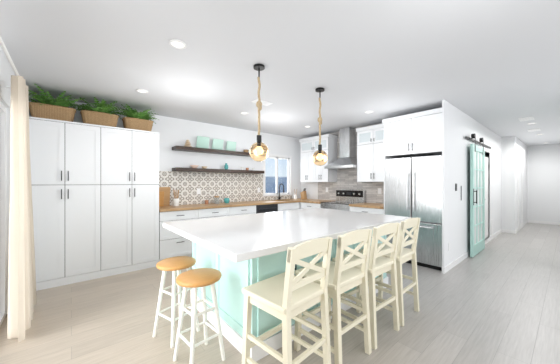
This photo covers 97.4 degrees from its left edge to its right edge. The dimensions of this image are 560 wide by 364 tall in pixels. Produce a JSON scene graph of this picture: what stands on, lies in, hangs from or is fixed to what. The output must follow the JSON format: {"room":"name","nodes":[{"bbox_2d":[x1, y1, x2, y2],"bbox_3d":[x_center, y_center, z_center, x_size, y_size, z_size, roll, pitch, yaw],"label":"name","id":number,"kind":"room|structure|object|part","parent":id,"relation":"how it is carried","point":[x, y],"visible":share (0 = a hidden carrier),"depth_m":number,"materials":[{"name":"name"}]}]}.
{"room":"kitchen","nodes":[
{"label":"kitchen","id":0,"kind":"room"},
{"bbox_2d":[0,45,15,313],"bbox_3d":[-0.839,0.050,0.154,0.120,2.600,8.520,0,0,-40],"label":"wall","id":1,"kind":"structure","parent":0,"point":[6,71],"depth_m":2.53,"materials":[{"name":"white"}]},
{"bbox_2d":[0,101,5,325],"bbox_3d":[-1.847,0.290,1.351,0.050,2.120,3.050,0,0,-40],"label":"sliding door","id":2,"kind":"structure","parent":1,"relation":"in","point":[2,211],"depth_m":2.47,"materials":[{"name":"white"}]},
{"bbox_2d":[0,36,19,88],"bbox_3d":[-1.605,-0.920,1.261,0.139,0.022,3.200,0,0,-40],"label":"curtain rod","id":3,"kind":"object","parent":1,"relation":"attached to","point":[2,44],"visible":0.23,"depth_m":1.80,"materials":[{"name":"white metal"}]},
{"bbox_2d":[7,75,36,342],"bbox_3d":[-2.502,0.217,2.409,0.138,2.235,0.950,0,0,-40],"label":"curtain","id":4,"kind":"object","parent":3,"relation":"hanging from","point":[22,298],"visible":1,"depth_m":2.09,"materials":[{"name":"beige fabric"}]},
{"bbox_2d":[29,94,300,208],"bbox_3d":[-1.516,0.050,5.244,5.670,2.600,0.120,0,0,-40],"label":"wall","id":5,"kind":"structure","parent":0,"point":[175,132],"depth_m":5.22,"materials":[{"name":"white paint"}]},
{"bbox_2d":[172,146,250,156],"bbox_3d":[-1.217,-0.656,5.254,2.020,0.062,0.248,0,0,-40],"label":"shelf","id":6,"kind":"object","parent":5,"relation":"attached to","point":[201,150],"visible":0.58,"depth_m":4.97,"materials":[{"name":"brown wood"}]},
{"bbox_2d":[184,136,248,151],"bbox_3d":[-1.290,-0.816,5.201,1.470,0.255,0.169,0,0,-40],"label":"decor","id":7,"kind":"object","parent":6,"relation":"on","point":[202,142],"visible":0.79,"depth_m":5.17,"materials":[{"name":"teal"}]},
{"bbox_2d":[172,167,263,173],"bbox_3d":[-1.217,-0.256,5.254,2.020,0.062,0.248,0,0,-40],"label":"shelf","id":8,"kind":"object","parent":5,"relation":"attached to","point":[214,170],"visible":1,"depth_m":5.02,"materials":[{"name":"brown wood"}]},
{"bbox_2d":[190,163,253,169],"bbox_3d":[-1.174,-0.358,5.285,1.515,0.140,0.167,0,0,-40],"label":"decor","id":9,"kind":"object","parent":8,"relation":"on","point":[205,167],"visible":0.96,"depth_m":5.27,"materials":[{"name":"beige ceramic"}]},
{"bbox_2d":[159,171,291,205],"bbox_3d":[-1.007,0.102,5.592,3.503,0.653,0.004,0,0,-40],"label":"backsplash","id":10,"kind":"structure","parent":5,"relation":"attached to","point":[236,187],"depth_m":5.23,"materials":[{"name":"tile"}]},
{"bbox_2d":[263,154,291,195],"bbox_3d":[-0.064,-0.205,6.423,0.970,1.070,0.100,0,0,-40],"label":"kitchen window","id":11,"kind":"structure","parent":5,"relation":"in","point":[277,157],"depth_m":6.43,"materials":[{"name":"white"}]},
{"bbox_2d":[0,223,559,363],"bbox_3d":[3.920,1.400,4.268,12.700,0.100,8.640,0,0,-40],"label":"floor","id":12,"kind":"structure","parent":0,"point":[496,300],"depth_m":2.40,"materials":[{"name":"beige wood"}]},
{"bbox_2d":[29,116,158,290],"bbox_3d":[-2.733,0.265,3.717,1.540,2.170,0.631,0,0,-40],"label":"pantry","id":13,"kind":"object","parent":12,"relation":"on","point":[95,196],"visible":0.98,"depth_m":3.44,"materials":[{"name":"white wood"}]},
{"bbox_2d":[28,84,85,121],"bbox_3d":[-3.096,-1.054,3.381,0.772,0.465,0.670,0,0,-40],"label":"fern","id":14,"kind":"object","parent":13,"relation":"on","point":[46,107],"visible":0.92,"depth_m":3.26,"materials":[{"name":"plant"}]},
{"bbox_2d":[72,97,127,126],"bbox_3d":[-2.684,-1.050,3.668,0.797,0.457,0.674,0,0,-40],"label":"fern","id":15,"kind":"object","parent":13,"relation":"on","point":[101,113],"visible":0.94,"depth_m":3.59,"materials":[{"name":"plant"}]},
{"bbox_2d":[116,104,158,130],"bbox_3d":[-2.329,-1.041,4.009,0.719,0.441,0.705,0,0,-40],"label":"fern","id":16,"kind":"object","parent":13,"relation":"on","point":[134,119],"visible":0.92,"depth_m":3.91,"materials":[{"name":"wicker"}]},
{"bbox_2d":[153,256,199,347],"bbox_3d":[-0.926,1.026,2.205,0.354,0.652,0.354,0,0,-40],"label":"stool","id":17,"kind":"object","parent":12,"relation":"on","point":[176,265],"visible":0.88,"depth_m":2.15,"materials":[{"name":"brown wood"}]},
{"bbox_2d":[159,209,198,260],"bbox_3d":[-1.905,0.910,4.439,0.645,0.880,0.601,0,0,-40],"label":"base cabinet","id":18,"kind":"object","parent":12,"relation":"on","point":[172,244],"depth_m":4.15,"materials":[{"name":"white wood"}]},
{"bbox_2d":[159,198,314,211],"bbox_3d":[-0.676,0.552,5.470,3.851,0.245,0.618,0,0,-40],"label":"countertop","id":19,"kind":"structure","parent":18,"relation":"on","point":[201,206],"depth_m":4.92,"materials":[{"name":"brown wood"}]},
{"bbox_2d":[159,187,169,206],"bbox_3d":[-2.165,0.253,4.525,0.270,0.357,0.085,0,0,-40],"label":"cutting boards","id":20,"kind":"object","parent":19,"relation":"on","point":[164,196],"visible":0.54,"depth_m":4.54,"materials":[{"name":"brown wood"}]},
{"bbox_2d":[173,190,178,205],"bbox_3d":[-1.948,0.279,4.616,0.108,0.301,0.108,0,0,17],"label":"jar","id":21,"kind":"object","parent":19,"relation":"on","point":[176,200],"depth_m":4.58,"materials":[{"name":"white ceramic"}]},
{"bbox_2d":[278,183,283,199],"bbox_3d":[0.066,0.220,6.322,0.128,0.418,0.213,0,0,-40],"label":"faucet","id":22,"kind":"object","parent":19,"relation":"on","point":[279,197],"visible":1,"depth_m":6.34,"materials":[{"name":"black metal"}]},
{"bbox_2d":[294,188,306,198],"bbox_3d":[0.533,0.282,6.522,0.250,0.293,0.279,0,0,-40],"label":"knife block","id":23,"kind":"object","parent":19,"relation":"on","point":[303,194],"visible":1,"depth_m":6.50,"materials":[{"name":"brown wood"}]},
{"bbox_2d":[173,268,224,363],"bbox_3d":[-0.615,1.026,1.877,0.330,0.652,0.330,0,0,-40],"label":"stool","id":24,"kind":"object","parent":12,"relation":"on","point":[202,278],"visible":1,"depth_m":1.86,"materials":[{"name":"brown wood"}]},
{"bbox_2d":[199,207,230,218],"bbox_3d":[-1.419,0.910,4.851,0.630,0.880,0.601,0,0,-40],"label":"base cabinet","id":25,"kind":"object","parent":12,"relation":"on","point":[226,211],"depth_m":4.62,"materials":[{"name":"white wood"}]},
{"bbox_2d":[231,205,258,215],"bbox_3d":[-0.939,0.910,5.259,0.630,0.880,0.601,0,0,-40],"label":"base cabinet","id":26,"kind":"object","parent":12,"relation":"on","point":[240,210],"depth_m":5.05,"materials":[{"name":"white wood"}]},
{"bbox_2d":[255,203,282,212],"bbox_3d":[-0.432,0.910,5.689,0.700,0.880,0.601,0,0,-40],"label":"dishwasher","id":27,"kind":"object","parent":12,"relation":"on","point":[266,208],"depth_m":5.48,"materials":[{"name":"black metal"}]},
{"bbox_2d":[242,236,332,363],"bbox_3d":[0.050,0.851,1.660,0.452,1.001,0.438,0,0,45],"label":"chair","id":28,"kind":"object","parent":12,"relation":"on","point":[286,296],"visible":1,"depth_m":1.58,"materials":[{"name":"beige wood"}]},
{"bbox_2d":[191,230,387,360],"bbox_3d":[0.214,0.910,2.979,2.132,0.879,1.273,0,0,-40],"label":"kitchen island","id":29,"kind":"object","parent":12,"relation":"on","point":[234,280],"visible":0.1,"depth_m":2.05,"materials":[{"name":"teal wood"}]},
{"bbox_2d":[163,208,410,262],"bbox_3d":[0.183,0.446,2.830,2.460,0.048,1.540,0,0,-40],"label":"island countertop","id":30,"kind":"structure","parent":29,"relation":"on","point":[238,238],"depth_m":2.28,"materials":[{"name":"white stone"}]},
{"bbox_2d":[300,202,320,208],"bbox_3d":[0.948,0.910,6.043,0.622,0.880,0.646,0,0,-40],"label":"base cabinet","id":31,"kind":"object","parent":12,"relation":"on","point":[303,205],"depth_m":5.86,"materials":[{"name":"white wood"}]},
{"bbox_2d":[294,228,371,363],"bbox_3d":[0.424,0.851,1.972,0.442,1.001,0.459,0,0,-40],"label":"chair","id":32,"kind":"object","parent":12,"relation":"on","point":[344,276],"visible":0.75,"depth_m":1.87,"materials":[{"name":"beige wood"}]},
{"bbox_2d":[321,189,364,210],"bbox_3d":[1.383,0.750,5.486,0.678,1.200,0.754,0,0,-40],"label":"range","id":33,"kind":"object","parent":12,"relation":"on","point":[345,198],"visible":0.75,"depth_m":5.49,"materials":[{"name":"silver metal"}]},
{"bbox_2d":[332,222,400,349],"bbox_3d":[0.800,0.851,2.290,0.442,1.001,0.459,0,0,-40],"label":"chair","id":34,"kind":"object","parent":12,"relation":"on","point":[379,264],"visible":0.79,"depth_m":2.17,"materials":[{"name":"beige wood"}]},
{"bbox_2d":[350,206,383,213],"bbox_3d":[1.884,0.910,4.939,0.622,0.880,0.721,0,0,-40],"label":"base cabinet","id":35,"kind":"object","parent":12,"relation":"on","point":[356,209],"depth_m":4.71,"materials":[{"name":"white wood"}]},
{"bbox_2d":[300,199,383,208],"bbox_3d":[1.427,0.450,5.462,0.642,0.040,2.111,0,0,-40],"label":"countertop","id":36,"kind":"structure","parent":35,"relation":"on","point":[366,205],"depth_m":4.93,"materials":[{"name":"brown wood"}]},
{"bbox_2d":[361,217,419,326],"bbox_3d":[1.169,0.851,2.609,0.446,1.001,0.462,0,0,-40],"label":"chair","id":37,"kind":"object","parent":12,"relation":"on","point":[403,255],"visible":0.75,"depth_m":2.48,"materials":[{"name":"beige wood"}]},
{"bbox_2d":[384,155,441,270],"bbox_3d":[2.393,0.438,4.281,0.709,1.825,0.935,0,0,-40],"label":"fridge","id":38,"kind":"object","parent":12,"relation":"on","point":[413,187],"depth_m":3.97,"materials":[{"name":"grey metal"}]},
{"bbox_3d":[2.127,0.438,4.656,0.628,1.825,0.020,0,0,-40],"label":"fridge side panel","id":39,"kind":"part","parent":38,"relation":"part of","materials":[{"name":"silver metal"}]},
{"bbox_2d":[0,0,559,145],"bbox_3d":[3.920,-1.300,4.268,12.700,0.100,8.640,0,0,-40],"label":"ceiling","id":40,"kind":"structure","parent":0,"point":[493,66],"depth_m":2.47,"materials":[{"name":"white paint"}]},
{"bbox_2d":[136,89,147,92],"bbox_3d":[-1.869,-1.244,3.332,0.148,0.008,0.148,0,0,41],"label":"recessed light","id":41,"kind":"object","parent":40,"relation":"in","point":[138,90],"depth_m":3.33,"materials":[{"name":"white plastic"}]},
{"bbox_2d":[169,39,186,48],"bbox_3d":[-0.918,-1.244,2.211,0.148,0.008,0.148,0,0,41],"label":"recessed light","id":42,"kind":"object","parent":40,"relation":"in","point":[176,44],"depth_m":2.21,"materials":[{"name":"white"}]},
{"bbox_2d":[249,64,268,161],"bbox_3d":[-0.224,-0.738,2.629,0.209,1.020,0.209,0,0,-40],"label":"pendant light","id":43,"kind":"object","parent":40,"relation":"hanging from","point":[258,151],"visible":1,"depth_m":2.59,"materials":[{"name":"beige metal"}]},
{"bbox_2d":[251,99,272,105],"bbox_3d":[-0.276,-1.242,3.804,0.300,0.011,0.160,0,0,-40],"label":"ceiling vent","id":44,"kind":"object","parent":40,"relation":"in","point":[265,103],"depth_m":3.79,"materials":[{"name":"white"}]},
{"bbox_2d":[312,87,327,165],"bbox_3d":[0.531,-0.738,3.270,0.209,1.020,0.209,0,0,-40],"label":"pendant light","id":45,"kind":"object","parent":40,"relation":"hanging from","point":[319,156],"visible":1,"depth_m":3.23,"materials":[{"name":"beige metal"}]},
{"bbox_2d":[518,116,534,121],"bbox_3d":[4.792,-1.242,4.785,0.350,0.011,0.200,0,0,-40],"label":"ceiling vent","id":46,"kind":"object","parent":40,"relation":"in","point":[525,118],"depth_m":4.77,"materials":[{"name":"white metal"}]},
{"bbox_2d":[528,128,540,131],"bbox_3d":[5.974,-1.242,5.787,0.350,0.011,0.200,0,0,-40],"label":"ceiling vent","id":47,"kind":"object","parent":40,"relation":"in","point":[538,129],"depth_m":5.80,"materials":[{"name":"white"}]},
{"bbox_2d":[301,136,380,203],"bbox_3d":[1.827,0.050,5.591,0.120,2.600,3.675,0,0,-40],"label":"wall","id":48,"kind":"structure","parent":0,"point":[311,190],"depth_m":6.65,"materials":[{"name":"white"}]},
{"bbox_2d":[299,134,337,181],"bbox_3d":[0.967,-0.585,6.237,0.342,1.130,0.916,0,0,-40],"label":"upper cabinet","id":49,"kind":"object","parent":48,"relation":"attached to","point":[310,172],"depth_m":6.04,"materials":[{"name":"white wood"}]},
{"bbox_2d":[324,127,356,168],"bbox_3d":[1.454,-0.789,5.546,0.492,0.918,0.750,0,0,-40],"label":"range hood","id":50,"kind":"object","parent":48,"relation":"attached to","point":[347,159],"visible":0.91,"depth_m":5.52,"materials":[{"name":"silver metal"}]},
{"bbox_2d":[318,123,383,203],"bbox_3d":[1.677,-0.409,5.669,0.004,1.677,2.103,0,0,-40],"label":"backsplash","id":51,"kind":"structure","parent":48,"relation":"attached to","point":[346,178],"depth_m":5.75,"materials":[{"name":"tile"}]},
{"bbox_2d":[356,124,386,181],"bbox_3d":[1.991,-0.585,5.029,0.342,1.130,0.725,0,0,-40],"label":"upper cabinet","id":52,"kind":"object","parent":48,"relation":"attached to","point":[370,158],"depth_m":4.97,"materials":[{"name":"white wood"}]},
{"bbox_2d":[383,108,441,157],"bbox_3d":[2.422,-0.815,4.305,0.622,0.670,0.938,0,0,-40],"label":"upper cabinet","id":53,"kind":"object","parent":48,"relation":"attached to","point":[418,134],"depth_m":4.07,"materials":[{"name":"white wood"}]},
{"bbox_2d":[442,100,526,266],"bbox_3d":[5.456,0.050,6.128,7.750,2.600,0.390,0,0,-40],"label":"wall","id":54,"kind":"structure","parent":0,"point":[458,125],"depth_m":4.52,"materials":[{"name":"white paint"}]},
{"bbox_2d":[448,184,461,250],"bbox_3d":[2.876,0.530,4.030,0.700,1.040,0.010,0,0,-40],"label":"switch plates","id":55,"kind":"object","parent":54,"relation":"attached to","point":[461,199],"visible":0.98,"depth_m":4.03,"materials":[{"name":"grey plastic"}]},
{"bbox_2d":[442,229,501,273],"bbox_3d":[4.256,1.305,5.215,4.762,0.090,0.032,0,0,-40],"label":"baseboard","id":56,"kind":"structure","parent":54,"relation":"attached to","point":[448,267],"depth_m":4.19,"materials":[{"name":"white wood"}]},
{"bbox_2d":[465,136,490,148],"bbox_3d":[4.085,-0.810,5.040,2.150,0.040,0.033,0,0,-40],"label":"barn door rail","id":57,"kind":"object","parent":54,"relation":"attached to","point":[473,140],"visible":0.96,"depth_m":4.87,"materials":[{"name":"black metal"}]},
{"bbox_2d":[471,134,483,154],"bbox_3d":[3.816,-0.740,4.746,0.730,0.340,0.056,0,0,-40],"label":"hanger","id":58,"kind":"object","parent":57,"relation":"hanging from","point":[473,136],"visible":1,"depth_m":4.54,"materials":[{"name":"black"}]},
{"bbox_2d":[470,144,484,256],"bbox_3d":[3.834,0.314,4.724,0.960,2.048,0.094,0,0,-40],"label":"barn door","id":59,"kind":"structure","parent":58,"relation":"hanging from","point":[477,201],"depth_m":4.66,"materials":[{"name":"teal wood"}]},
{"bbox_2d":[480,146,490,240],"bbox_3d":[4.584,0.290,5.449,0.940,2.120,0.062,0,0,-40],"label":"trim","id":60,"kind":"structure","parent":54,"relation":"attached to","point":[487,193],"depth_m":5.60,"materials":[{"name":"white wood"}]},
{"bbox_2d":[491,219,493,234],"bbox_3d":[5.108,1.055,5.920,0.250,0.350,0.014,0,0,-40],"label":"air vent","id":61,"kind":"object","parent":54,"relation":"in","point":[492,225],"visible":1,"depth_m":5.90,"materials":[{"name":"white"}]},
{"bbox_2d":[518,156,522,230],"bbox_3d":[7.018,0.290,7.186,0.940,2.120,0.014,0,0,-40],"label":"trim","id":62,"kind":"structure","parent":54,"relation":"attached to","point":[519,157],"depth_m":7.02,"materials":[{"name":"white wood"}]},
{"bbox_2d":[514,220,527,233],"bbox_3d":[7.355,1.305,7.475,2.912,0.090,0.012,0,0,-40],"label":"baseboard","id":63,"kind":"structure","parent":54,"relation":"attached to","point":[515,231],"depth_m":7.20,"materials":[{"name":"white wood"}]},
{"bbox_2d":[527,144,559,221],"bbox_3d":[8.879,0.050,8.022,0.120,2.600,1.150,0,0,-40],"label":"wall","id":64,"kind":"structure","parent":0,"point":[543,182],"depth_m":8.13,"materials":[{"name":"white paint"}]},
{"bbox_2d":[528,220,559,224],"bbox_3d":[8.793,1.305,8.021,0.012,0.090,0.960,0,0,-40],"label":"baseboard","id":65,"kind":"structure","parent":64,"relation":"attached to","point":[529,221],"depth_m":8.11,"materials":[{"name":"white wood"}]},
{"label":"outside","id":66,"kind":"structure","parent":0,"visible":0},
{"bbox_2d":[265,158,286,192],"bbox_3d":[-1.749,-1.150,9.020,9.000,7.000,0.020,0,0,-40],"label":"sky","id":67,"kind":"structure","parent":66,"point":[280,175],"depth_m":10.29,"materials":[{"name":"blue"}]}
]}

